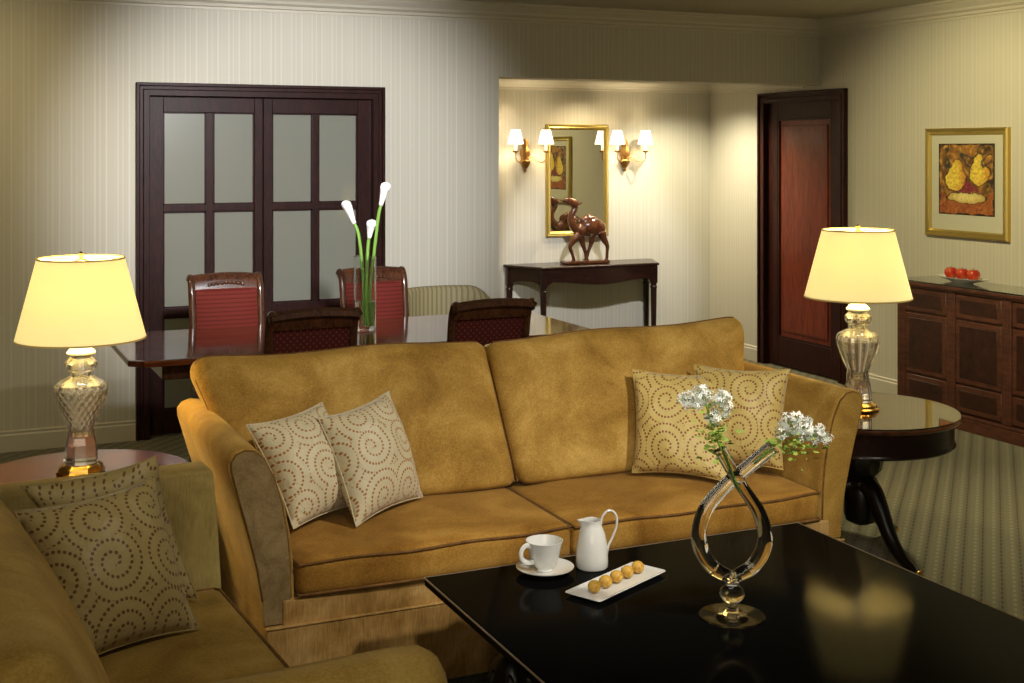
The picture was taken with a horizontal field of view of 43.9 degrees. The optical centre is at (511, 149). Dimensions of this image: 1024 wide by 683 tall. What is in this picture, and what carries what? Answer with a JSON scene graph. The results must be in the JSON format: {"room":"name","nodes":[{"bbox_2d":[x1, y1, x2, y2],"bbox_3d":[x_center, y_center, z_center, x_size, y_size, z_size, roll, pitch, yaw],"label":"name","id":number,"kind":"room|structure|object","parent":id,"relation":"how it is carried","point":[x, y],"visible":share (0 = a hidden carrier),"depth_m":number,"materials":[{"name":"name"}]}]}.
{"room":"living room","nodes":[
{"label":"living room","id":0,"kind":"room"},
{"bbox_2d":[0,0,820,430],"bbox_3d":[-1.917,0.357,7.441,9.030,2.585,0.200,0,0,-24],"label":"wall","id":1,"kind":"structure","parent":0,"point":[70,72],"depth_m":7.56,"materials":[{"name":"paper"}]},
{"bbox_2d":[0,420,135,452],"bbox_3d":[-4.064,1.593,6.351,4.220,0.115,0.018,0,0,-24],"label":"baseboard","id":2,"kind":"structure","parent":1,"relation":"attached to","point":[116,431],"depth_m":7.03,"materials":[{"name":"beige paint"}]},
{"bbox_2d":[136,82,384,440],"bbox_3d":[-1.472,0.632,7.543,1.481,2.035,0.098,0,0,-24],"label":"door","id":3,"kind":"structure","parent":1,"relation":"in","point":[253,178],"depth_m":7.52,"materials":[{"name":"brown wood"}]},
{"bbox_2d":[15,0,820,36],"bbox_3d":[-1.853,-0.877,7.299,9.030,0.115,0.110,0,0,-24],"label":"trim","id":4,"kind":"structure","parent":1,"relation":"attached to","point":[460,10],"depth_m":8.12,"materials":[{"name":"beige paint"}]},
{"bbox_2d":[0,359,1023,682],"bbox_3d":[0.009,1.675,3.625,9.400,0.050,11.800,0,0,-24],"label":"floor","id":5,"kind":"structure","parent":0,"point":[958,514],"depth_m":5.78,"materials":[{"name":"carpet"}]},
{"bbox_2d":[0,449,187,483],"bbox_3d":[-1.413,1.354,4.143,0.722,0.590,0.704,0,0,-24],"label":"round table","id":6,"kind":"object","parent":5,"relation":"on","point":[46,466],"visible":0.04,"depth_m":4.30,"materials":[{"name":"brown wood"}]},
{"bbox_2d":[13,251,146,476],"bbox_3d":[-1.416,0.695,4.173,0.416,0.726,0.416,0,0,42],"label":"table lamp","id":7,"kind":"object","parent":6,"relation":"on","point":[79,303],"visible":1,"depth_m":4.07,"materials":[{"name":"crystal"},{"name":"polished brass"},{"name":"cream lampshade fabric"}]},
{"bbox_2d":[0,461,446,682],"bbox_3d":[-0.847,1.215,2.654,0.920,0.871,1.690,0,0,-28],"label":"loveseat","id":8,"kind":"object","parent":5,"relation":"on","point":[44,639],"visible":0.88,"depth_m":2.80,"materials":[{"name":"brown fabric"}]},
{"bbox_2d":[0,498,109,682],"bbox_3d":[-1.017,0.977,2.570,0.377,0.396,1.380,0,0,-28],"label":"cushion","id":9,"kind":"object","parent":8,"relation":"on","point":[44,639],"depth_m":2.19,"materials":[{"name":"fabric"}]},
{"bbox_2d":[14,475,199,654],"bbox_3d":[-0.955,0.992,3.035,0.394,0.368,0.219,0,0,-40],"label":"throw pillow","id":10,"kind":"object","parent":8,"relation":"on","point":[112,555],"visible":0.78,"depth_m":2.98,"materials":[{"name":"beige fabric"}]},
{"bbox_2d":[20,455,198,598],"bbox_3d":[-1.028,0.982,3.252,0.440,0.387,0.147,0,0,-24],"label":"throw pillow","id":11,"kind":"object","parent":8,"relation":"on","point":[71,490],"visible":0.34,"depth_m":3.21,"materials":[{"name":"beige fabric"}]},
{"bbox_2d":[98,590,284,682],"bbox_3d":[-0.748,1.255,2.712,0.620,0.164,1.410,0,0,-28],"label":"seat cushion","id":12,"kind":"object","parent":8,"relation":"on","point":[226,645],"depth_m":2.98,"materials":[{"name":"fabric"}]},
{"bbox_2d":[186,272,264,458],"bbox_3d":[-1.436,1.155,6.570,0.476,1.003,0.567,0,0,-24],"label":"dining chair","id":13,"kind":"object","parent":5,"relation":"on","point":[219,299],"visible":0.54,"depth_m":6.73,"materials":[{"name":"red fabric"}]},
{"bbox_2d":[264,307,362,353],"bbox_3d":[-0.920,1.155,5.500,0.476,1.003,0.567,0,0,-24],"label":"dining chair","id":14,"kind":"object","parent":5,"relation":"on","point":[306,329],"visible":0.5,"depth_m":5.29,"materials":[{"name":"brown wood"}]},
{"bbox_2d":[111,313,589,461],"bbox_3d":[-0.769,1.267,6.198,2.240,0.753,0.910,0,0,-24],"label":"dining table","id":15,"kind":"object","parent":5,"relation":"on","point":[170,354],"visible":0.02,"depth_m":5.96,"materials":[{"name":"brown wood"}]},
{"bbox_2d":[354,255,375,330],"bbox_3d":[-0.727,0.706,6.279,0.110,0.366,0.110,0,0,-24],"label":"vase","id":16,"kind":"object","parent":15,"relation":"on","point":[364,267],"visible":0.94,"depth_m":6.23,"materials":[{"name":"clear glass"}]},
{"bbox_2d":[341,201,362,256],"bbox_3d":[-0.788,0.559,6.288,0.130,0.622,0.072,0,0,-24],"label":"calla lily","id":17,"kind":"object","parent":16,"relation":"in","point":[346,205],"visible":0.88,"depth_m":6.27,"materials":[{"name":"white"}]},
{"bbox_2d":[366,219,375,256],"bbox_3d":[-0.697,0.607,6.275,0.053,0.526,0.081,0,0,9],"label":"calla lily","id":18,"kind":"object","parent":16,"relation":"in","point":[371,223],"visible":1,"depth_m":6.26,"materials":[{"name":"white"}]},
{"bbox_2d":[372,182,390,255],"bbox_3d":[-0.653,0.515,6.277,0.113,0.711,0.078,0,0,-15],"label":"calla lily","id":19,"kind":"object","parent":16,"relation":"in","point":[385,186],"visible":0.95,"depth_m":6.28,"materials":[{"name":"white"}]},
{"bbox_2d":[336,266,408,317],"bbox_3d":[-0.688,1.155,6.907,0.476,1.003,0.567,0,0,-24],"label":"dining chair","id":20,"kind":"object","parent":5,"relation":"on","point":[392,301],"visible":0.34,"depth_m":7.10,"materials":[{"name":"red fabric"}]},
{"bbox_2d":[408,285,489,316],"bbox_3d":[-0.367,1.238,7.496,0.660,0.825,0.536,0,0,-24],"label":"armchair","id":21,"kind":"object","parent":5,"relation":"on","point":[423,300],"visible":0.05,"depth_m":7.68,"materials":[{"name":"beige fabric"}]},
{"bbox_2d":[447,297,536,345],"bbox_3d":[-0.182,1.155,5.833,0.476,1.003,0.567,0,0,-24],"label":"dining chair","id":22,"kind":"object","parent":5,"relation":"on","point":[483,321],"visible":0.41,"depth_m":5.62,"materials":[{"name":"brown wood"}]},
{"bbox_2d":[177,317,862,678],"bbox_3d":[0.050,1.157,4.433,2.256,0.985,0.901,0,0,-24],"label":"sofa","id":23,"kind":"object","parent":5,"relation":"on","point":[511,441],"visible":0.73,"depth_m":4.29,"materials":[{"name":"brown fabric"}]},
{"bbox_2d":[246,402,347,529],"bbox_3d":[-0.633,0.994,4.065,0.214,0.335,0.392,0,0,36],"label":"throw pillow","id":24,"kind":"object","parent":23,"relation":"on","point":[296,448],"visible":0.74,"depth_m":3.96,"materials":[{"name":"beige fabric"}]},
{"bbox_2d":[190,342,513,495],"bbox_3d":[-0.538,0.931,4.365,1.081,0.494,0.346,0,0,-24],"label":"cushion","id":25,"kind":"object","parent":23,"relation":"on","point":[453,402],"depth_m":4.35,"materials":[{"name":"brown fabric"}]},
{"bbox_2d":[318,391,422,526],"bbox_3d":[-0.450,0.987,4.131,0.207,0.358,0.370,0,0,37],"label":"throw pillow","id":26,"kind":"object","parent":23,"relation":"on","point":[369,444],"visible":1,"depth_m":4.05,"materials":[{"name":"beige fabric"}]},
{"bbox_2d":[286,487,569,593],"bbox_3d":[-0.338,1.238,4.113,0.888,0.140,0.625,0,0,-24],"label":"seat cushion","id":27,"kind":"object","parent":23,"relation":"on","point":[447,530],"depth_m":3.89,"materials":[{"name":"brown fabric"}]},
{"bbox_2d":[483,318,743,483],"bbox_3d":[0.433,0.923,4.804,1.107,0.510,0.346,0,0,-24],"label":"cushion","id":28,"kind":"object","parent":23,"relation":"on","point":[565,405],"depth_m":4.62,"materials":[{"name":"brown fabric"}]},
{"bbox_2d":[509,464,818,553],"bbox_3d":[0.512,1.238,4.497,0.970,0.141,0.625,0,0,-24],"label":"seat cushion","id":29,"kind":"object","parent":23,"relation":"on","point":[651,507],"depth_m":4.33,"materials":[{"name":"brown fabric"}]},
{"bbox_2d":[632,369,728,480],"bbox_3d":[0.624,0.983,4.651,0.368,0.357,0.383,0,0,14],"label":"throw pillow","id":30,"kind":"object","parent":23,"relation":"on","point":[666,439],"visible":0.81,"depth_m":4.54,"materials":[{"name":"beige fabric"}]},
{"bbox_2d":[694,364,789,469],"bbox_3d":[0.835,0.983,4.675,0.358,0.357,0.181,0,0,19],"label":"throw pillow","id":31,"kind":"object","parent":23,"relation":"on","point":[758,397],"visible":0.59,"depth_m":4.61,"materials":[{"name":"beige fabric"}]},
{"bbox_2d":[503,258,658,325],"bbox_3d":[0.599,1.264,9.852,1.300,0.772,0.365,0,0,-24],"label":"console table","id":32,"kind":"object","parent":5,"relation":"on","point":[542,274],"visible":0.77,"depth_m":9.71,"materials":[{"name":"brown wood"}]},
{"bbox_2d":[560,197,609,264],"bbox_3d":[0.564,0.620,9.834,0.396,0.514,0.132,0,0,-24],"label":"figurine","id":33,"kind":"object","parent":32,"relation":"on","point":[590,226],"visible":1,"depth_m":9.80,"materials":[{"name":"brown wood"}]},
{"bbox_2d":[424,522,1023,682],"bbox_3d":[0.612,1.435,3.299,1.307,0.430,1.313,0,0,-24],"label":"coffee table","id":34,"kind":"object","parent":5,"relation":"on","point":[835,611],"visible":0.84,"depth_m":3.28,"materials":[{"name":"black paint"}]},
{"bbox_2d":[516,558,573,576],"bbox_3d":[0.095,1.210,3.663,0.168,0.020,0.168,0,0,-24],"label":"saucer","id":35,"kind":"object","parent":34,"relation":"on","point":[563,566],"visible":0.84,"depth_m":3.66,"materials":[{"name":"white ceramic"}]},
{"bbox_2d":[519,534,562,572],"bbox_3d":[0.085,1.168,3.663,0.124,0.089,0.108,0,0,5],"label":"teacup","id":36,"kind":"object","parent":35,"relation":"on","point":[544,550],"visible":1,"depth_m":3.63,"materials":[{"name":"white ceramic"}]},
{"bbox_2d":[576,509,617,571],"bbox_3d":[0.240,1.136,3.721,0.111,0.168,0.095,0,0,-40],"label":"milk jug","id":37,"kind":"object","parent":34,"relation":"on","point":[592,549],"visible":1,"depth_m":3.69,"materials":[{"name":"white ceramic"}]},
{"bbox_2d":[565,562,664,602],"bbox_3d":[0.293,1.214,3.562,0.120,0.012,0.329,0,0,40],"label":"rectangular plate","id":38,"kind":"object","parent":34,"relation":"on","point":[581,591],"visible":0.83,"depth_m":3.53,"materials":[{"name":"white ceramic"}]},
{"bbox_2d":[588,580,600,592],"bbox_3d":[0.226,1.196,3.481,0.038,0.034,0.038,0,0,-24],"label":"pastry ball","id":39,"kind":"object","parent":38,"relation":"on","point":[594,586],"visible":1,"depth_m":3.47,"materials":[{"name":"yellow food"}]},
{"bbox_2d":[599,575,611,587],"bbox_3d":[0.260,1.196,3.522,0.038,0.034,0.038,0,0,-24],"label":"pastry ball","id":40,"kind":"object","parent":38,"relation":"on","point":[605,580],"visible":0.95,"depth_m":3.51,"materials":[{"name":"yellow food"}]},
{"bbox_2d":[610,570,622,582],"bbox_3d":[0.293,1.196,3.562,0.038,0.034,0.038,0,0,-24],"label":"pastry ball","id":41,"kind":"object","parent":38,"relation":"on","point":[616,575],"visible":0.95,"depth_m":3.55,"materials":[{"name":"yellow food"}]},
{"bbox_2d":[621,565,633,577],"bbox_3d":[0.327,1.196,3.602,0.038,0.034,0.038,0,0,-24],"label":"pastry ball","id":42,"kind":"object","parent":38,"relation":"on","point":[627,571],"visible":0.94,"depth_m":3.59,"materials":[{"name":"yellow food"}]},
{"bbox_2d":[631,561,643,572],"bbox_3d":[0.361,1.196,3.643,0.038,0.034,0.038,0,0,-24],"label":"pastry ball","id":43,"kind":"object","parent":38,"relation":"on","point":[638,566],"visible":0.95,"depth_m":3.63,"materials":[{"name":"yellow food"}]},
{"bbox_2d":[691,441,777,627],"bbox_3d":[0.584,0.993,3.334,0.174,0.453,0.198,0,0,44],"label":"glass vase","id":44,"kind":"object","parent":34,"relation":"on","point":[730,614],"visible":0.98,"depth_m":3.31,"materials":[{"name":"clear glass"}]},
{"bbox_2d":[675,384,743,463],"bbox_3d":[0.521,0.748,3.302,0.177,0.286,0.100,0,0,-24],"label":"sprig","id":45,"kind":"object","parent":44,"relation":"in","point":[692,401],"visible":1,"depth_m":3.30,"materials":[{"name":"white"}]},
{"bbox_2d":[760,410,832,470],"bbox_3d":[0.747,0.755,3.340,0.179,0.144,0.239,0,0,42],"label":"sprig","id":46,"kind":"object","parent":44,"relation":"in","point":[812,433],"visible":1,"depth_m":3.34,"materials":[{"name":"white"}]},
{"bbox_2d":[843,392,962,576],"bbox_3d":[1.426,1.354,5.188,0.784,0.592,0.784,0,0,-24],"label":"round table","id":47,"kind":"object","parent":5,"relation":"on","point":[904,428],"visible":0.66,"depth_m":5.00,"materials":[{"name":"brown wood"}]},
{"bbox_2d":[804,224,912,412],"bbox_3d":[1.413,0.679,5.188,0.432,0.755,0.432,0,0,-38],"label":"table lamp","id":48,"kind":"object","parent":47,"relation":"on","point":[857,266],"visible":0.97,"depth_m":5.07,"materials":[{"name":"crystal glass"},{"name":"polished brass"},{"name":"white fabric"}]},
{"bbox_2d":[897,276,1023,446],"bbox_3d":[2.987,1.228,7.101,0.334,0.845,2.125,0,0,-24],"label":"sideboard","id":49,"kind":"object","parent":5,"relation":"on","point":[960,346],"visible":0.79,"depth_m":7.45,"materials":[{"name":"brown wood"}]},
{"bbox_2d":[937,274,988,283],"bbox_3d":[2.733,0.789,7.713,0.158,0.031,0.406,0,0,-24],"label":"serving dish","id":50,"kind":"object","parent":49,"relation":"on","point":[966,281],"visible":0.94,"depth_m":7.65,"materials":[{"name":"white ceramic"}]},
{"bbox_2d":[944,265,956,277],"bbox_3d":[2.695,0.749,7.797,0.080,0.080,0.080,0,0,-24],"label":"apple","id":51,"kind":"object","parent":50,"relation":"on","point":[949,272],"visible":0.88,"depth_m":7.77,"materials":[{"name":"red food"}]},
{"bbox_2d":[955,268,967,278],"bbox_3d":[2.733,0.749,7.713,0.080,0.080,0.080,0,0,-24],"label":"apple","id":52,"kind":"object","parent":50,"relation":"on","point":[960,273],"visible":0.83,"depth_m":7.69,"materials":[{"name":"red food"}]},
{"bbox_2d":[966,268,979,279],"bbox_3d":[2.771,0.749,7.629,0.080,0.080,0.080,0,0,-24],"label":"apple","id":53,"kind":"object","parent":50,"relation":"on","point":[973,274],"visible":0.95,"depth_m":7.60,"materials":[{"name":"red food"}]},
{"bbox_2d":[908,281,1023,302],"bbox_3d":[2.987,0.830,7.101,0.334,0.034,2.125,0,0,-24],"label":"countertop","id":54,"kind":"structure","parent":49,"relation":"on","point":[912,284],"depth_m":7.42,"materials":[{"name":"brown wood"}]},
{"bbox_2d":[499,90,709,328],"bbox_3d":[0.541,0.525,10.114,2.750,2.250,0.150,0,0,-24],"label":"wall","id":55,"kind":"structure","parent":0,"point":[659,207],"depth_m":10.21,"materials":[{"name":"paper"}]},
{"bbox_2d":[508,130,553,171],"bbox_3d":[0.129,0.010,9.737,0.380,0.330,0.197,0,0,-24],"label":"wall sconce","id":56,"kind":"object","parent":55,"relation":"attached to","point":[515,137],"visible":1,"depth_m":9.72,"materials":[{"name":"white fabric"}]},
{"bbox_2d":[545,124,608,236],"bbox_3d":[0.516,0.239,10.004,0.551,0.878,0.030,0,0,-24],"label":"wall mirror","id":57,"kind":"object","parent":55,"relation":"attached to","point":[577,162],"visible":0.82,"depth_m":10.00,"materials":[{"name":"gold metal"}]},
{"bbox_2d":[499,79,709,94],"bbox_3d":[0.495,-0.505,9.972,2.550,0.090,0.070,0,0,-24],"label":"trim","id":58,"kind":"structure","parent":55,"relation":"attached to","point":[504,84],"depth_m":10.07,"materials":[{"name":"beige paint"}]},
{"bbox_2d":[610,130,652,171],"bbox_3d":[0.931,0.010,10.099,0.380,0.330,0.197,0,0,-24],"label":"wall sconce","id":59,"kind":"object","parent":55,"relation":"attached to","point":[617,138],"visible":1,"depth_m":10.08,"materials":[{"name":"white fabric"}]},
{"bbox_2d":[465,0,941,18],"bbox_3d":[0.365,-0.960,2.837,9.400,0.050,10.070,0,0,-24],"label":"ceiling","id":60,"kind":"structure","parent":0,"point":[811,9],"depth_m":8.16,"materials":[{"name":"beige paint"}]},
{"bbox_2d":[710,11,1023,379],"bbox_3d":[4.104,0.357,5.320,0.200,2.585,11.520,0,0,-24],"label":"wall","id":61,"kind":"structure","parent":0,"point":[903,82],"depth_m":8.50,"materials":[{"name":"paper"}]},
{"bbox_2d":[744,343,756,361],"bbox_3d":[1.781,1.593,10.202,0.018,0.115,0.710,0,0,-24],"label":"baseboard","id":62,"kind":"structure","parent":61,"relation":"attached to","point":[750,351],"depth_m":9.97,"materials":[{"name":"beige paint"}]},
{"bbox_2d":[708,84,803,93],"bbox_3d":[1.868,-0.505,9.945,0.070,0.090,1.250,0,0,-24],"label":"trim","id":63,"kind":"structure","parent":61,"relation":"attached to","point":[713,88],"depth_m":10.09,"materials":[{"name":"beige paint"}]},
{"bbox_2d":[757,88,847,384],"bbox_3d":[2.157,0.607,9.409,0.095,2.086,1.035,0,0,-24],"label":"door","id":64,"kind":"structure","parent":61,"relation":"in","point":[802,136],"depth_m":9.46,"materials":[{"name":"brown wood"}]},
{"bbox_2d":[846,372,896,394],"bbox_3d":[4.366,1.593,4.476,0.018,0.115,9.765,0,0,-24],"label":"baseboard","id":65,"kind":"structure","parent":61,"relation":"attached to","point":[879,384],"depth_m":8.58,"materials":[{"name":"beige paint"}]},
{"bbox_2d":[818,0,1023,36],"bbox_3d":[4.261,-0.877,4.596,0.110,0.115,10.070,0,0,-24],"label":"trim","id":66,"kind":"structure","parent":61,"relation":"attached to","point":[944,10],"depth_m":8.23,"materials":[{"name":"beige paint"}]},
{"bbox_2d":[925,127,1010,241],"bbox_3d":[2.818,0.205,7.884,0.034,0.684,0.694,0,0,-24],"label":"framed picture","id":67,"kind":"object","parent":61,"relation":"attached to","point":[968,170],"visible":1,"depth_m":7.86,"materials":[{"name":"gold metal"}]},
{"bbox_2d":[939,143,994,216],"bbox_3d":[2.820,0.182,7.888,0.001,0.445,0.471,0,0,-24],"label":"painting","id":68,"kind":"object","parent":67,"relation":"attached to","point":[966,171],"depth_m":7.88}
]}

